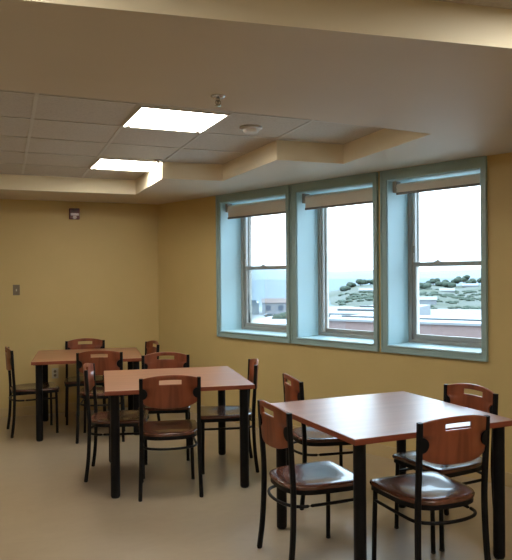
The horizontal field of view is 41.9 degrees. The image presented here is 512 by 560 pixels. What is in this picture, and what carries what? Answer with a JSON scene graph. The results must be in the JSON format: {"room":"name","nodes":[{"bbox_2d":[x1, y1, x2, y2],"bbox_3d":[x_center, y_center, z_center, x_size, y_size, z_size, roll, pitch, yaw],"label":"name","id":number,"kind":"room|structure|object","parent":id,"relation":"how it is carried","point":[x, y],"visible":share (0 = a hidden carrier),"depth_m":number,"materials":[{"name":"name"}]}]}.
{"room":"eatery","nodes":[
{"label":"eatery","id":0,"kind":"room"},
{"bbox_2d":[0,199,158,408],"bbox_3d":[-4.293,0.149,6.813,6.796,2.750,0.200,-1,0,-23],"label":"wall","id":1,"kind":"structure","parent":0,"point":[94,275],"depth_m":7.62,"materials":[{"name":"yellow paint"}]},
{"bbox_2d":[13,285,19,294],"bbox_3d":[-2.646,0.111,7.391,0.072,0.116,0.018,-1,0,-23],"label":"light switch","id":2,"kind":"object","parent":1,"relation":"attached to","point":[16,288],"visible":1,"depth_m":7.39,"materials":[{"name":"beige plastic"}]},
{"bbox_2d":[52,368,57,378],"bbox_3d":[-2.269,1.054,7.557,0.072,0.116,0.010,-1,0,-23],"label":"wall outlet","id":3,"kind":"object","parent":1,"relation":"attached to","point":[54,370],"visible":1,"depth_m":7.55,"materials":[{"name":"beige plastic"}]},
{"bbox_2d":[0,399,127,417],"bbox_3d":[-4.174,1.474,6.751,6.541,0.100,0.012,-1,0,-23],"label":"baseboard","id":4,"kind":"structure","parent":1,"relation":"attached to","point":[72,407],"depth_m":7.55,"materials":[{"name":"paint"}]},
{"bbox_2d":[69,208,79,218],"bbox_3d":[-2.065,-0.752,7.611,0.116,0.126,0.062,-1,0,-23],"label":"fire alarm","id":5,"kind":"object","parent":1,"relation":"attached to","point":[74,213],"visible":1,"depth_m":7.59,"materials":[{"name":"red plastic"}]},
{"bbox_2d":[0,407,511,559],"bbox_3d":[0.311,1.573,1.897,11.421,0.120,12.647,-1,0,-23],"label":"floor","id":6,"kind":"structure","parent":0,"point":[48,511],"depth_m":4.37,"materials":[{"name":"beige plastic"}]},
{"bbox_2d":[5,346,58,437],"bbox_3d":[-2.237,1.080,6.674,0.490,0.857,0.445,-1,0,-25],"label":"dining chair","id":7,"kind":"object","parent":6,"relation":"on","point":[48,387],"visible":0.96,"depth_m":6.55,"materials":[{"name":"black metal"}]},
{"bbox_2d":[64,338,105,424],"bbox_3d":[-1.831,1.074,7.188,0.445,0.857,0.490,-1,0,-14],"label":"dining chair","id":8,"kind":"object","parent":6,"relation":"on","point":[96,343],"visible":0.64,"depth_m":7.31,"materials":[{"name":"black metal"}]},
{"bbox_2d":[31,347,141,441],"bbox_3d":[-1.703,1.128,6.811,1.030,0.750,1.030,-1,0,-14],"label":"cafe table","id":9,"kind":"object","parent":6,"relation":"on","point":[42,359],"visible":0.62,"depth_m":6.47,"materials":[{"name":"brown wood"}]},
{"bbox_2d":[76,350,125,443],"bbox_3d":[-1.471,1.075,6.393,0.445,0.857,0.490,-1,0,-7],"label":"dining chair","id":10,"kind":"object","parent":6,"relation":"on","point":[114,361],"visible":0.76,"depth_m":6.17,"materials":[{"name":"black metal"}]},
{"bbox_2d":[83,363,148,481],"bbox_3d":[-1.091,1.078,5.230,0.490,0.857,0.445,0,0,-6],"label":"dining chair","id":11,"kind":"object","parent":6,"relation":"on","point":[128,418],"visible":0.89,"depth_m":5.08,"materials":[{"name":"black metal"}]},
{"bbox_2d":[119,340,159,420],"bbox_3d":[-1.269,1.070,6.949,0.490,0.857,0.445,-1,0,-26],"label":"dining chair","id":12,"kind":"object","parent":6,"relation":"on","point":[149,348],"visible":0.3,"depth_m":7.10,"materials":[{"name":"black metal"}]},
{"bbox_2d":[138,352,190,460],"bbox_3d":[-0.779,1.073,5.753,0.445,0.857,0.490,0,0,-6],"label":"dining chair","id":13,"kind":"object","parent":6,"relation":"on","point":[150,361],"visible":0.46,"depth_m":5.95,"materials":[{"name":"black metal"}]},
{"bbox_2d":[138,375,203,501],"bbox_3d":[-0.625,1.077,4.800,0.445,0.857,0.490,-1,0,-11],"label":"dining chair","id":14,"kind":"object","parent":6,"relation":"on","point":[152,394],"visible":1,"depth_m":4.60,"materials":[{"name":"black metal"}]},
{"bbox_2d":[104,366,254,498],"bbox_3d":[-0.635,1.128,5.189,1.051,0.750,1.051,-1,0,-13],"label":"cafe table","id":15,"kind":"object","parent":6,"relation":"on","point":[220,378],"visible":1,"depth_m":4.83,"materials":[{"name":"brown wood"}]},
{"bbox_2d":[201,358,258,474],"bbox_3d":[-0.224,1.070,5.389,0.490,0.857,0.445,-1,0,-7],"label":"dining chair","id":16,"kind":"object","parent":6,"relation":"on","point":[208,413],"visible":0.88,"depth_m":5.20,"materials":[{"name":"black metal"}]},
{"bbox_2d":[257,400,352,559],"bbox_3d":[0.286,1.075,3.639,0.490,0.857,0.445,-1,0,-21],"label":"dining chair","id":17,"kind":"object","parent":6,"relation":"on","point":[318,477],"visible":0.96,"depth_m":3.52,"materials":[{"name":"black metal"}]},
{"bbox_2d":[283,373,352,509],"bbox_3d":[0.449,1.069,4.616,0.490,0.857,0.445,-1,0,-13],"label":"dining chair","id":18,"kind":"object","parent":6,"relation":"on","point":[305,435],"visible":0.59,"depth_m":4.44,"materials":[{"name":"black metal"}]},
{"bbox_2d":[271,391,511,559],"bbox_3d":[0.730,1.124,3.826,1.004,0.750,1.004,-1,0,-24],"label":"cafe table","id":19,"kind":"object","parent":6,"relation":"on","point":[359,421],"visible":0.8,"depth_m":3.59,"materials":[{"name":"brown wood"}]},
{"bbox_2d":[370,415,490,559],"bbox_3d":[0.876,1.072,3.397,0.445,0.857,0.490,-1,0,-23],"label":"dining chair","id":20,"kind":"object","parent":6,"relation":"on","point":[431,491],"visible":1,"depth_m":3.24,"materials":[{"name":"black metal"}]},
{"bbox_2d":[392,383,498,551],"bbox_3d":[1.123,1.067,3.966,0.490,0.857,0.445,-1,0,-28],"label":"dining chair","id":21,"kind":"object","parent":6,"relation":"on","point":[453,393],"visible":0.58,"depth_m":3.94,"materials":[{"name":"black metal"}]},
{"bbox_2d":[0,0,511,204],"bbox_3d":[0.316,-1.085,1.949,11.521,0.100,12.747,-1,0,-23],"label":"ceiling","id":22,"kind":"structure","parent":0,"point":[11,104],"depth_m":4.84,"materials":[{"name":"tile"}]},
{"bbox_2d":[89,158,164,171],"bbox_3d":[-1.177,-1.035,6.053,0.571,0.014,0.571,-1,0,-23],"label":"recessed light","id":23,"kind":"object","parent":22,"relation":"in","point":[101,163],"visible":1,"depth_m":6.02,"materials":[{"name":"plastic"}]},
{"bbox_2d":[154,159,161,165],"bbox_3d":[-0.848,-1.017,5.806,0.072,0.050,0.072,-1,0,-23],"label":"sprinkler","id":24,"kind":"object","parent":22,"relation":"attached to","point":[158,161],"visible":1,"depth_m":5.80,"materials":[{"name":"silver metal"}]},
{"bbox_2d":[121,105,229,132],"bbox_3d":[-0.534,-1.031,4.338,0.571,0.014,0.571,-1,0,-23],"label":"recessed light","id":25,"kind":"object","parent":22,"relation":"in","point":[144,117],"visible":1,"depth_m":4.31,"materials":[{"name":"plastic"}]},
{"bbox_2d":[0,90,359,179],"bbox_3d":[-2.874,-1.019,4.386,7.100,0.004,3.601,-1,0,-23],"label":"grid","id":26,"kind":"object","parent":22,"relation":"attached to","point":[36,95],"visible":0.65,"depth_m":4.77,"materials":[{"name":"metal"}]},
{"bbox_2d":[210,94,224,106],"bbox_3d":[-0.183,-0.862,3.227,0.072,0.050,0.072,-1,0,-23],"label":"sprinkler","id":27,"kind":"object","parent":22,"relation":"attached to","point":[217,97],"visible":1,"depth_m":3.21,"materials":[{"name":"silver metal"}]},
{"bbox_2d":[240,125,261,133],"bbox_3d":[-0.035,-1.024,4.576,0.156,0.043,0.156,-1,0,-23],"label":"smoke detector","id":28,"kind":"object","parent":22,"relation":"attached to","point":[247,129],"visible":1,"depth_m":4.53,"materials":[{"name":"white plastic"}]},
{"bbox_2d":[158,152,511,472],"bbox_3d":[3.456,0.105,3.360,0.440,2.750,13.133,-1,0,-43],"label":"wall","id":29,"kind":"structure","parent":0,"point":[187,228],"depth_m":6.24,"materials":[{"name":"yellow paint"}]},
{"bbox_2d":[215,185,290,342],"bbox_3d":[0.097,-0.152,6.927,0.430,1.510,1.091,-1,0,-43],"label":"window","id":30,"kind":"structure","parent":29,"relation":"in","point":[236,235],"depth_m":7.18,"materials":[{"name":"blue paint"}]},
{"bbox_2d":[225,198,285,218],"bbox_3d":[0.026,-0.736,6.860,0.072,0.169,0.975,-1,0,-43],"label":"roller shade","id":31,"kind":"object","parent":30,"relation":"attached to","point":[277,206],"visible":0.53,"depth_m":6.84,"materials":[{"name":"beige fabric"}]},
{"bbox_2d":[290,172,378,351],"bbox_3d":[0.827,-0.154,6.139,0.430,1.510,1.011,-1,0,-43],"label":"window","id":32,"kind":"structure","parent":29,"relation":"in","point":[312,225],"depth_m":6.35,"materials":[{"name":"blue paint"}]},
{"bbox_2d":[302,187,372,209],"bbox_3d":[0.761,-0.743,6.067,0.072,0.159,0.881,-1,0,-43],"label":"roller shade","id":33,"kind":"object","parent":32,"relation":"attached to","point":[363,195],"visible":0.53,"depth_m":6.04,"materials":[{"name":"beige fabric"}]},
{"bbox_2d":[190,404,511,486],"bbox_3d":[3.305,1.432,3.209,0.012,0.100,13.121,-1,0,-43],"label":"baseboard","id":34,"kind":"structure","parent":29,"relation":"attached to","point":[376,449],"depth_m":5.61,"materials":[{"name":"paint"}]},
{"bbox_2d":[380,156,487,361],"bbox_3d":[1.518,-0.155,5.395,0.430,1.510,0.948,-1,0,-43],"label":"window","id":35,"kind":"structure","parent":29,"relation":"in","point":[403,211],"depth_m":5.58,"materials":[{"name":"blue paint"}]},
{"bbox_2d":[393,173,479,194],"bbox_3d":[1.449,-0.767,5.325,0.072,0.114,0.828,-1,0,-43],"label":"roller shade","id":36,"kind":"object","parent":35,"relation":"attached to","point":[399,188],"visible":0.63,"depth_m":5.30,"materials":[{"name":"beige fabric"}]},
{"label":"outside","id":37,"kind":"structure","parent":0,"visible":0},
{"bbox_2d":[253,278,480,306],"bbox_3d":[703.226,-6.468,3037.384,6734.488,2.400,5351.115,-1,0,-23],"label":"bay water","id":38,"kind":"structure","parent":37,"point":[271,288],"depth_m":973.66,"materials":[{"name":"blue liquid"}]},
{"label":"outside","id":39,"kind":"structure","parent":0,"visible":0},
{"bbox_2d":[253,269,480,279],"bbox_3d":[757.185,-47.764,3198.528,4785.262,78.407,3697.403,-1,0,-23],"label":"hills","id":40,"kind":"structure","parent":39,"point":[267,274],"depth_m":3119.32,"materials":[{"name":"white"}]},
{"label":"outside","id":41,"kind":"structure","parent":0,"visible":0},
{"bbox_2d":[329,284,480,308],"bbox_3d":[172.013,6.849,472.984,448.734,8.023,461.168,-1,0,-23],"label":"hill","id":42,"kind":"structure","parent":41,"point":[333,295],"depth_m":362.32,"materials":[{"name":"green plant"}]},
{"bbox_2d":[339,286,350,290],"bbox_3d":[62.126,6.153,466.106,7.941,4.364,8.272,-1,0,-23],"label":"tree","id":43,"kind":"object","parent":42,"relation":"on","point":[342,288],"visible":0.96,"depth_m":463.42,"materials":[{"name":"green plant"}]},
{"bbox_2d":[346,282,355,287],"bbox_3d":[70.347,3.663,494.893,8.935,4.599,8.298,-1,0,-23],"label":"tree","id":44,"kind":"object","parent":42,"relation":"on","point":[350,284],"visible":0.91,"depth_m":492.52,"materials":[{"name":"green plant"}]},
{"bbox_2d":[355,279,366,285],"bbox_3d":[78.036,1.697,494.585,8.275,5.229,9.504,-1,0,-23],"label":"tree","id":45,"kind":"object","parent":42,"relation":"on","point":[360,282],"visible":1,"depth_m":491.26,"materials":[{"name":"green plant"}]},
{"bbox_2d":[359,288,372,290],"bbox_3d":[64.924,5.841,394.743,8.600,2.400,6.800,0,0,9],"label":"house","id":46,"kind":"structure","parent":42,"relation":"on","point":[360,289],"depth_m":392.63,"materials":[{"name":"white"}]},
{"bbox_2d":[335,288,480,308],"bbox_3d":[86.775,8.616,343.703,143.267,7.325,152.470,-1,0,-23],"label":"scrub","id":47,"kind":"object","parent":42,"relation":"on","point":[355,296],"visible":0.43,"depth_m":334.93,"materials":[{"name":"green plant"}]},
{"bbox_2d":[419,282,431,288],"bbox_3d":[106.045,3.820,416.518,9.834,4.703,10.471,-1,0,-23],"label":"tree","id":48,"kind":"object","parent":42,"relation":"on","point":[425,285],"visible":0.79,"depth_m":414.75,"materials":[{"name":"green plant"}]},
{"bbox_2d":[419,296,436,304],"bbox_3d":[74.750,8.920,290.612,7.600,3.600,6.800,0,0,14],"label":"house","id":49,"kind":"structure","parent":42,"relation":"on","point":[424,300],"depth_m":288.10,"materials":[{"name":"white"}]},
{"bbox_2d":[426,278,439,283],"bbox_3d":[128.852,1.291,487.551,9.054,5.552,9.309,-1,0,-23],"label":"tree","id":50,"kind":"object","parent":42,"relation":"on","point":[432,280],"visible":0.84,"depth_m":485.90,"materials":[{"name":"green plant"}]},
{"bbox_2d":[435,279,448,285],"bbox_3d":[133.401,2.180,476.973,11.164,5.425,9.642,-1,0,-23],"label":"tree","id":51,"kind":"object","parent":42,"relation":"on","point":[438,283],"visible":0.72,"depth_m":474.41,"materials":[{"name":"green plant"}]},
{"bbox_2d":[439,288,454,291],"bbox_3d":[109.826,5.836,384.683,8.600,2.400,6.800,0,0,16],"label":"house","id":52,"kind":"structure","parent":42,"relation":"on","point":[440,289],"depth_m":382.41,"materials":[{"name":"white"}]},
{"bbox_2d":[442,282,455,287],"bbox_3d":[131.062,3.564,452.204,7.162,4.747,9.889,-1,0,-23],"label":"tree","id":53,"kind":"object","parent":42,"relation":"on","point":[445,284],"visible":0.94,"depth_m":451.58,"materials":[{"name":"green plant"}]},
{"bbox_2d":[451,277,462,286],"bbox_3d":[143.315,1.532,478.480,7.870,7.056,7.322,-1,0,-23],"label":"tree","id":54,"kind":"object","parent":42,"relation":"on","point":[457,280],"visible":0.96,"depth_m":475.92,"materials":[{"name":"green plant"}]},
{"bbox_2d":[456,275,469,281],"bbox_3d":[149.676,0.331,482.045,8.096,7.976,9.644,-1,0,-23],"label":"tree","id":55,"kind":"object","parent":42,"relation":"on","point":[465,278],"visible":0.84,"depth_m":478.71,"materials":[{"name":"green plant"}]},
{"bbox_2d":[462,283,477,286],"bbox_3d":[146.229,3.622,457.227,10.600,2.600,6.800,0,0,18],"label":"house","id":56,"kind":"structure","parent":42,"relation":"on","point":[463,284],"depth_m":455.18,"materials":[{"name":"white"}]},
{"bbox_2d":[465,278,476,282],"bbox_3d":[153.063,1.452,477.046,10.164,5.382,7.374,-1,0,-23],"label":"tree","id":57,"kind":"object","parent":42,"relation":"on","point":[472,280],"visible":0.72,"depth_m":474.76,"materials":[{"name":"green plant"}]},
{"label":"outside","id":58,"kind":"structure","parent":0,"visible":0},
{"bbox_2d":[255,306,480,318],"bbox_3d":[62.204,12.512,190.574,322.667,1.000,297.307,-1,0,-23],"label":"ground","id":59,"kind":"structure","parent":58,"point":[434,312],"depth_m":244.15,"materials":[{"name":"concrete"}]},
{"bbox_2d":[254,300,258,313],"bbox_3d":[-4.130,9.724,251.892,10.337,5.000,24.150,0,0,-1],"label":"warehouse","id":60,"kind":"structure","parent":59,"relation":"on","point":[256,303],"depth_m":240.07,"materials":[{"name":"white"}]},
{"bbox_2d":[261,298,285,314],"bbox_3d":[6.735,9.374,239.415,9.600,5.657,7.800,0,0,2],"label":"gabled house","id":61,"kind":"structure","parent":59,"relation":"on","point":[269,305],"depth_m":235.94,"materials":[{"name":"white"}]},
{"bbox_2d":[271,312,285,318],"bbox_3d":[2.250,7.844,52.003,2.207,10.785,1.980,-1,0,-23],"label":"bush","id":62,"kind":"object","parent":59,"relation":"on","point":[281,315],"visible":0.1,"depth_m":51.82,"materials":[{"name":"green plant"}]},
{"bbox_2d":[255,313,342,324],"bbox_3d":[2.577,7.989,51.447,5.567,10.485,12.150,0,0,23],"label":"building","id":63,"kind":"structure","parent":59,"relation":"on","point":[265,320],"depth_m":49.86,"materials":[{"name":"white"}]},
{"bbox_2d":[329,305,430,315],"bbox_3d":[13.834,7.990,74.182,6.889,10.061,22.150,0,0,26],"label":"roofed building","id":64,"kind":"structure","parent":59,"relation":"on","point":[363,309],"depth_m":69.52,"materials":[{"name":"white"}]},
{"bbox_2d":[329,314,480,337],"bbox_3d":[11.871,7.867,45.434,13.582,10.643,7.650,0,0,34],"label":"brick building","id":65,"kind":"structure","parent":59,"relation":"on","point":[457,326],"depth_m":43.02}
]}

